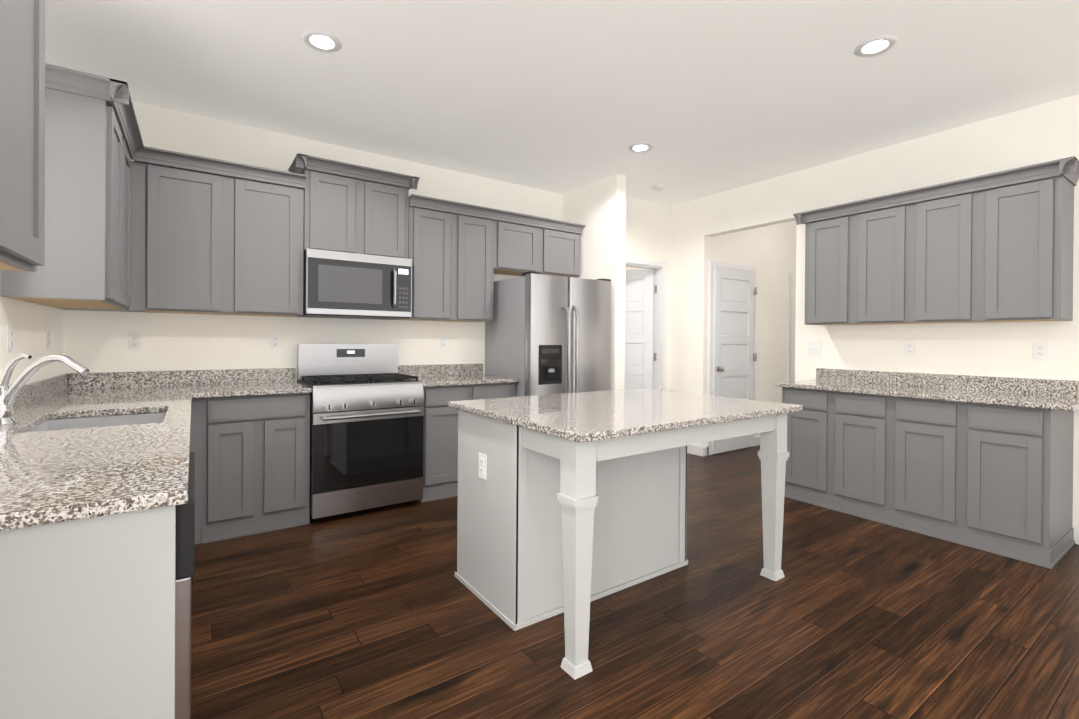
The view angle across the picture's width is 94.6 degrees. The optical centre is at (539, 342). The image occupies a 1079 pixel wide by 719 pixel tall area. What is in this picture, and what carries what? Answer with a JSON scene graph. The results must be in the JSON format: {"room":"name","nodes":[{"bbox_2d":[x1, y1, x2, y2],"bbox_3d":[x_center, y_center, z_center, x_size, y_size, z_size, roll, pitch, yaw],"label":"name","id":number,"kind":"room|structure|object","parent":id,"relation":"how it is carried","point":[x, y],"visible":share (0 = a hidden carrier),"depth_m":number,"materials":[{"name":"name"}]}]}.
{"room":"kitchen","nodes":[
{"label":"kitchen","id":0,"kind":"room"},
{"bbox_2d":[0,49,63,385],"bbox_3d":[-0.985,-0.163,0.159,0.120,2.770,7.000,0,0,-35],"label":"wall","id":1,"kind":"structure","parent":0,"point":[30,322],"depth_m":2.47,"materials":[{"name":"paint"}]},
{"bbox_2d":[0,326,4,332],"bbox_3d":[-1.874,-0.538,1.575,0.029,1.125,1.045,0,0,-35],"label":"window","id":2,"kind":"structure","parent":1,"relation":"in","point":[2,329],"depth_m":1.99,"materials":[{"name":"white"}]},
{"bbox_2d":[7,325,12,351],"bbox_3d":[-2.295,-0.016,2.161,0.008,0.116,0.072,0,0,-35],"label":"light switch","id":3,"kind":"object","parent":1,"relation":"attached to","point":[9,338],"visible":0.98,"depth_m":2.15,"materials":[{"name":"white plastic"}]},
{"bbox_2d":[0,0,44,271],"bbox_3d":[-1.113,-0.662,0.815,0.407,0.974,1.050,0,0,-35],"label":"upper cabinet","id":4,"kind":"object","parent":1,"relation":"attached to","point":[22,135],"visible":1,"depth_m":1.12,"materials":[{"name":"grey wood"}]},
{"bbox_2d":[46,328,49,348],"bbox_3d":[-2.688,-0.021,2.728,0.008,0.116,0.072,0,0,-35],"label":"light switch","id":5,"kind":"object","parent":1,"relation":"attached to","point":[47,338],"visible":0.98,"depth_m":2.71,"materials":[{"name":"white plastic"}]},
{"bbox_2d":[0,63,127,306],"bbox_3d":[-2.198,-0.677,2.325,0.348,0.973,0.450,0,0,-35],"label":"upper cabinet","id":6,"kind":"object","parent":1,"relation":"attached to","point":[86,124],"depth_m":2.19,"materials":[{"name":"grey wood"}]},
{"bbox_2d":[53,127,135,310],"bbox_3d":[-2.454,-0.681,2.695,0.348,0.973,0.450,0,0,-35],"label":"upper cabinet","id":7,"kind":"object","parent":1,"relation":"attached to","point":[131,142],"depth_m":2.99,"materials":[{"name":"grey wood"}]},
{"bbox_2d":[64,101,562,381],"bbox_3d":[-1.383,-0.183,4.216,4.090,2.770,0.120,0,0,-35],"label":"wall","id":8,"kind":"structure","parent":0,"point":[95,341],"depth_m":3.66,"materials":[{"name":"paint"}]},
{"bbox_2d":[128,332,141,349],"bbox_3d":[-2.650,-0.008,3.260,0.072,0.116,0.008,0,0,-35],"label":"electrical outlet","id":9,"kind":"object","parent":8,"relation":"attached to","point":[134,340],"visible":1,"depth_m":3.26,"materials":[{"name":"white plastic"}]},
{"bbox_2d":[128,143,231,314],"bbox_3d":[-2.342,-0.682,3.258,0.506,0.973,0.348,0,0,-35],"label":"upper cabinet","id":10,"kind":"object","parent":8,"relation":"attached to","point":[151,230],"depth_m":3.13,"materials":[{"name":"grey wood"}]},
{"bbox_2d":[232,163,307,316],"bbox_3d":[-1.948,-0.681,3.531,0.452,0.973,0.348,0,0,-35],"label":"upper cabinet","id":11,"kind":"object","parent":8,"relation":"attached to","point":[270,208],"depth_m":3.40,"materials":[{"name":"grey wood"}]},
{"bbox_2d":[270,334,280,348],"bbox_3d":[-1.976,-0.005,3.728,0.072,0.116,0.008,0,0,-35],"label":"electrical outlet","id":12,"kind":"object","parent":8,"relation":"attached to","point":[275,341],"visible":1,"depth_m":3.73,"materials":[{"name":"white plastic"}]},
{"bbox_2d":[296,155,363,253],"bbox_3d":[-1.600,-0.983,3.770,0.379,0.646,0.348,0,0,-35],"label":"upper cabinet","id":13,"kind":"object","parent":8,"relation":"attached to","point":[335,190],"depth_m":3.63,"materials":[{"name":"grey wood"}]},
{"bbox_2d":[297,248,411,319],"bbox_3d":[-1.414,-0.422,3.832,0.756,0.465,0.466,0,0,-35],"label":"microwave","id":14,"kind":"object","parent":13,"relation":"attached to","point":[344,285],"visible":1,"depth_m":3.66,"materials":[{"name":"silver metal"}]},
{"bbox_2d":[364,167,411,258],"bbox_3d":[-1.288,-0.981,3.987,0.380,0.646,0.348,0,0,-35],"label":"upper cabinet","id":15,"kind":"object","parent":8,"relation":"attached to","point":[387,200],"depth_m":3.86,"materials":[{"name":"grey wood"}]},
{"bbox_2d":[399,195,455,321],"bbox_3d":[-0.970,-0.677,4.210,0.388,0.973,0.348,0,0,-35],"label":"upper cabinet","id":16,"kind":"object","parent":8,"relation":"attached to","point":[433,220],"depth_m":4.08,"materials":[{"name":"grey wood"}]},
{"bbox_2d":[440,336,446,348],"bbox_3d":[-0.867,-0.001,4.497,0.072,0.116,0.008,0,0,-35],"label":"electrical outlet","id":17,"kind":"object","parent":8,"relation":"attached to","point":[443,342],"visible":1,"depth_m":4.49,"materials":[{"name":"white plastic"}]},
{"bbox_2d":[456,203,495,321],"bbox_3d":[-0.652,-0.675,4.430,0.387,0.973,0.348,0,0,-35],"label":"upper cabinet","id":18,"kind":"object","parent":8,"relation":"attached to","point":[475,226],"depth_m":4.29,"materials":[{"name":"grey wood"}]},
{"bbox_2d":[496,211,543,275],"bbox_3d":[-0.288,-0.909,4.681,0.495,0.503,0.348,0,0,-35],"label":"upper cabinet","id":19,"kind":"object","parent":8,"relation":"attached to","point":[519,238],"depth_m":4.55,"materials":[{"name":"grey wood"}]},
{"bbox_2d":[544,219,583,277],"bbox_3d":[0.119,-0.907,4.963,0.496,0.503,0.348,0,0,-35],"label":"upper cabinet","id":20,"kind":"object","parent":8,"relation":"attached to","point":[562,241],"depth_m":4.82,"materials":[{"name":"grey wood"}]},
{"bbox_2d":[45,0,1078,220],"bbox_3d":[1.897,-1.563,2.784,7.840,0.050,8.050,0,0,-35],"label":"ceiling","id":21,"kind":"structure","parent":0,"point":[704,98],"depth_m":2.88,"materials":[{"name":"paint"}]},
{"bbox_2d":[302,30,341,52],"bbox_3d":[-1.125,-1.554,2.581,0.190,0.010,0.190,0,0,-35],"label":"recessed light","id":22,"kind":"object","parent":21,"relation":"in","point":[321,41],"visible":1,"depth_m":2.57,"materials":[{"name":"white plastic"}]},
{"bbox_2d":[628,143,652,152],"bbox_3d":[0.803,-1.546,3.967,0.190,0.010,0.190,0,0,-35],"label":"recessed light","id":23,"kind":"object","parent":21,"relation":"in","point":[640,147],"visible":0.98,"depth_m":3.95,"materials":[{"name":"white plastic"}]},
{"bbox_2d":[652,184,665,190],"bbox_3d":[1.188,-1.535,4.939,0.136,0.035,0.136,0,0,-35],"label":"smoke detector","id":24,"kind":"object","parent":21,"relation":"attached to","point":[658,187],"visible":1,"depth_m":4.90,"materials":[{"name":"white plastic"}]},
{"bbox_2d":[854,35,897,56],"bbox_3d":[1.743,-1.533,2.586,0.190,0.010,0.190,0,0,-35],"label":"recessed light","id":25,"kind":"object","parent":21,"relation":"in","point":[874,46],"visible":1,"depth_m":2.58,"materials":[{"name":"white plastic"}]},
{"bbox_2d":[562,173,625,389],"bbox_3d":[0.260,-0.176,5.331,0.120,2.770,1.720,0,0,-35],"label":"wall","id":26,"kind":"structure","parent":0,"point":[597,208],"depth_m":4.67,"materials":[{"name":"paint"}]},
{"bbox_2d":[191,445,1078,718],"bbox_3d":[1.877,1.257,2.797,7.840,0.050,8.050,0,0,-35],"label":"floor","id":27,"kind":"structure","parent":0,"point":[382,612],"depth_m":2.12,"materials":[{"name":"brown wood"}]},
{"bbox_2d":[0,505,175,718],"bbox_3d":[-1.655,0.773,1.779,0.624,0.874,0.910,0,0,-35],"label":"base cabinet","id":28,"kind":"object","parent":27,"relation":"on","point":[87,618],"visible":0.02,"depth_m":1.45,"materials":[{"name":"grey wood"}]},
{"bbox_2d":[0,370,203,530],"bbox_3d":[-1.834,0.268,2.071,0.660,0.130,2.892,0,0,-35],"label":"countertop","id":29,"kind":"structure","parent":28,"relation":"on","point":[53,476],"depth_m":1.43,"materials":[{"name":"stone"}]},
{"bbox_2d":[0,353,88,424],"bbox_3d":[-1.871,0.172,1.859,0.310,0.262,0.229,0,0,-35],"label":"faucet","id":30,"kind":"object","parent":29,"relation":"on","point":[8,394],"visible":1,"depth_m":1.84,"materials":[{"name":"silver metal"}]},
{"bbox_2d":[27,412,165,431],"bbox_3d":[-1.771,0.428,2.018,0.458,0.186,0.608,0,0,-35],"label":"undermount sink","id":31,"kind":"object","parent":29,"relation":"in","point":[85,422],"visible":0.04,"depth_m":2.23,"materials":[{"name":"silver metal"}]},
{"bbox_2d":[175,452,194,718],"bbox_3d":[-1.198,0.775,1.172,0.632,0.858,0.596,0,0,-35],"label":"dishwasher","id":32,"kind":"object","parent":28,"relation":"in","point":[185,542],"visible":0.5,"depth_m":1.10,"materials":[{"name":"silver metal"}]},
{"bbox_2d":[190,393,309,544],"bbox_3d":[-1.963,0.764,3.366,0.654,0.874,0.624,0,0,-35],"label":"base cabinet","id":33,"kind":"object","parent":27,"relation":"on","point":[252,464],"depth_m":3.10,"materials":[{"name":"grey wood"}]},
{"bbox_2d":[200,368,311,397],"bbox_3d":[-1.942,0.261,3.360,0.633,0.130,0.651,0,0,-35],"label":"countertop","id":34,"kind":"structure","parent":33,"relation":"on","point":[227,382],"depth_m":3.49,"materials":[{"name":"stone"}]},
{"bbox_2d":[297,344,423,521],"bbox_3d":[-1.339,0.609,3.717,0.756,1.190,0.702,0,0,-35],"label":"range","id":35,"kind":"object","parent":27,"relation":"on","point":[366,424],"visible":0.96,"depth_m":3.51,"materials":[{"name":"silver metal"}]},
{"bbox_2d":[418,384,473,502],"bbox_3d":[-0.896,0.769,4.106,0.401,0.874,0.624,0,0,-35],"label":"base cabinet","id":36,"kind":"object","parent":27,"relation":"on","point":[440,421],"depth_m":3.83,"materials":[{"name":"grey wood"}]},
{"bbox_2d":[474,382,515,399],"bbox_3d":[-0.551,0.770,4.345,0.438,0.874,0.624,0,0,-35],"label":"base cabinet","id":37,"kind":"object","parent":27,"relation":"on","point":[493,390],"depth_m":4.09,"materials":[{"name":"grey wood"}]},
{"bbox_2d":[398,363,517,386],"bbox_3d":[-0.705,0.267,4.219,0.841,0.130,0.647,0,0,-35],"label":"countertop","id":38,"kind":"structure","parent":37,"relation":"on","point":[441,374],"depth_m":4.33,"materials":[{"name":"stone"}]},
{"bbox_2d":[485,271,610,396],"bbox_3d":[0.096,0.313,4.625,0.910,1.795,0.841,0,0,-35],"label":"refrigerator","id":39,"kind":"object","parent":27,"relation":"on","point":[547,334],"visible":0.5,"depth_m":4.29,"materials":[{"name":"silver metal"}]},
{"bbox_2d":[455,410,788,679],"bbox_3d":[0.426,0.785,2.603,1.439,0.874,1.002,0,0,-35],"label":"kitchen island","id":40,"kind":"object","parent":27,"relation":"on","point":[548,526],"visible":0.71,"depth_m":2.29,"materials":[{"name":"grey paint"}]},
{"bbox_2d":[448,388,802,442],"bbox_3d":[0.438,0.332,2.587,1.480,0.030,1.090,0,0,-35],"label":"island countertop","id":41,"kind":"structure","parent":40,"relation":"on","point":[581,417],"depth_m":2.33,"materials":[{"name":"stone"}]},
{"bbox_2d":[782,387,825,507],"bbox_3d":[2.284,0.792,3.993,0.624,0.874,0.380,0,0,-35],"label":"base cabinet","id":42,"kind":"object","parent":27,"relation":"on","point":[805,474],"depth_m":3.81,"materials":[{"name":"grey wood"}]},
{"bbox_2d":[776,368,1078,410],"bbox_3d":[2.620,0.294,3.488,0.652,0.130,1.635,0,0,-35],"label":"countertop","id":43,"kind":"structure","parent":42,"relation":"on","point":[1053,394],"depth_m":3.39,"materials":[{"name":"stone"}]},
{"bbox_2d":[826,391,885,523],"bbox_3d":[2.501,0.795,3.681,0.624,0.874,0.380,0,0,-35],"label":"base cabinet","id":44,"kind":"object","parent":27,"relation":"on","point":[855,422],"depth_m":3.52,"materials":[{"name":"grey wood"}]},
{"bbox_2d":[886,396,957,543],"bbox_3d":[2.717,0.798,3.369,0.624,0.874,0.380,0,0,-35],"label":"base cabinet","id":45,"kind":"object","parent":27,"relation":"on","point":[922,434],"depth_m":3.20,"materials":[{"name":"grey wood"}]},
{"bbox_2d":[958,402,1074,568],"bbox_3d":[2.934,0.801,3.057,0.624,0.874,0.380,0,0,-35],"label":"base cabinet","id":46,"kind":"object","parent":27,"relation":"on","point":[995,479],"depth_m":2.88,"materials":[{"name":"grey wood"}]},
{"bbox_2d":[625,196,670,389],"bbox_3d":[0.979,-0.172,5.416,1.159,2.770,0.120,0,0,-35],"label":"wall","id":47,"kind":"structure","parent":0,"point":[648,229],"depth_m":5.52,"materials":[{"name":"beige paint"}]},
{"bbox_2d":[624,257,665,389],"bbox_3d":[0.900,0.153,5.634,0.874,2.117,0.601,0,0,-35],"label":"pantry door","id":48,"kind":"structure","parent":47,"relation":"in","point":[645,342],"depth_m":5.67,"materials":[{"name":"white paint"}]},
{"bbox_2d":[711,221,795,445],"bbox_3d":[2.783,-0.162,6.106,2.350,2.770,0.120,0,0,-35],"label":"wall","id":49,"kind":"structure","parent":0,"point":[768,253],"depth_m":6.04,"materials":[{"name":"paint"}]},
{"bbox_2d":[708,260,756,455],"bbox_3d":[2.199,0.170,5.568,0.856,2.103,0.103,0,0,-35],"label":"hall door","id":50,"kind":"structure","parent":49,"relation":"in","point":[732,356],"depth_m":5.56,"materials":[{"name":"white paint"}]},
{"bbox_2d":[787,273,791,381],"bbox_3d":[3.151,0.175,6.281,0.057,2.100,0.017,0,0,-35],"label":"door frame","id":51,"kind":"structure","parent":49,"relation":"attached to","point":[789,325],"depth_m":6.27,"materials":[{"name":"white wood"}]},
{"bbox_2d":[625,94,1078,543],"bbox_3d":[3.072,-0.148,3.521,0.120,2.770,7.900,0,0,-35],"label":"wall","id":52,"kind":"structure","parent":0,"point":[1042,133],"depth_m":3.88,"materials":[{"name":"paint"}]},
{"bbox_2d":[808,340,821,353],"bbox_3d":[2.410,0.043,4.360,0.009,0.120,0.120,0,0,-35],"label":"light switch","id":53,"kind":"object","parent":52,"relation":"attached to","point":[814,346],"visible":1,"depth_m":4.36,"materials":[{"name":"white plastic"}]},
{"bbox_2d":[801,204,860,325],"bbox_3d":[2.423,-0.600,4.046,0.347,0.911,0.370,0,0,-35],"label":"upper cabinet","id":54,"kind":"object","parent":52,"relation":"attached to","point":[826,229],"depth_m":3.95,"materials":[{"name":"grey wood"}]},
{"bbox_2d":[849,192,908,324],"bbox_3d":[2.634,-0.597,3.742,0.347,0.911,0.370,0,0,-35],"label":"upper cabinet","id":55,"kind":"object","parent":52,"relation":"attached to","point":[876,224],"depth_m":3.66,"materials":[{"name":"grey wood"}]},
{"bbox_2d":[687,437,1078,544],"bbox_3d":[3.383,1.190,3.284,2.930,0.100,6.137,0,0,-35],"label":"baseboard","id":56,"kind":"structure","parent":52,"relation":"attached to","point":[697,450],"depth_m":5.36,"materials":[{"name":"white wood"}]},
{"bbox_2d":[904,341,915,356],"bbox_3d":[2.812,0.049,3.781,0.008,0.116,0.072,0,0,-35],"label":"electrical outlet","id":57,"kind":"object","parent":52,"relation":"attached to","point":[909,348],"visible":1,"depth_m":3.78,"materials":[{"name":"white plastic"}]},
{"bbox_2d":[905,176,976,323],"bbox_3d":[2.844,-0.595,3.438,0.347,0.911,0.370,0,0,-35],"label":"upper cabinet","id":58,"kind":"object","parent":52,"relation":"attached to","point":[939,218],"depth_m":3.35,"materials":[{"name":"grey wood"}]},
{"bbox_2d":[973,158,1076,322],"bbox_3d":[3.055,-0.592,3.134,0.347,0.911,0.370,0,0,-35],"label":"upper cabinet","id":59,"kind":"object","parent":52,"relation":"attached to","point":[995,247],"depth_m":3.02,"materials":[{"name":"grey wood"}]},
{"bbox_2d":[1033,342,1048,359],"bbox_3d":[3.217,0.054,3.197,0.008,0.116,0.072,0,0,-35],"label":"electrical outlet","id":60,"kind":"object","parent":52,"relation":"attached to","point":[1040,350],"visible":1,"depth_m":3.19,"materials":[{"name":"white plastic"}]}
]}

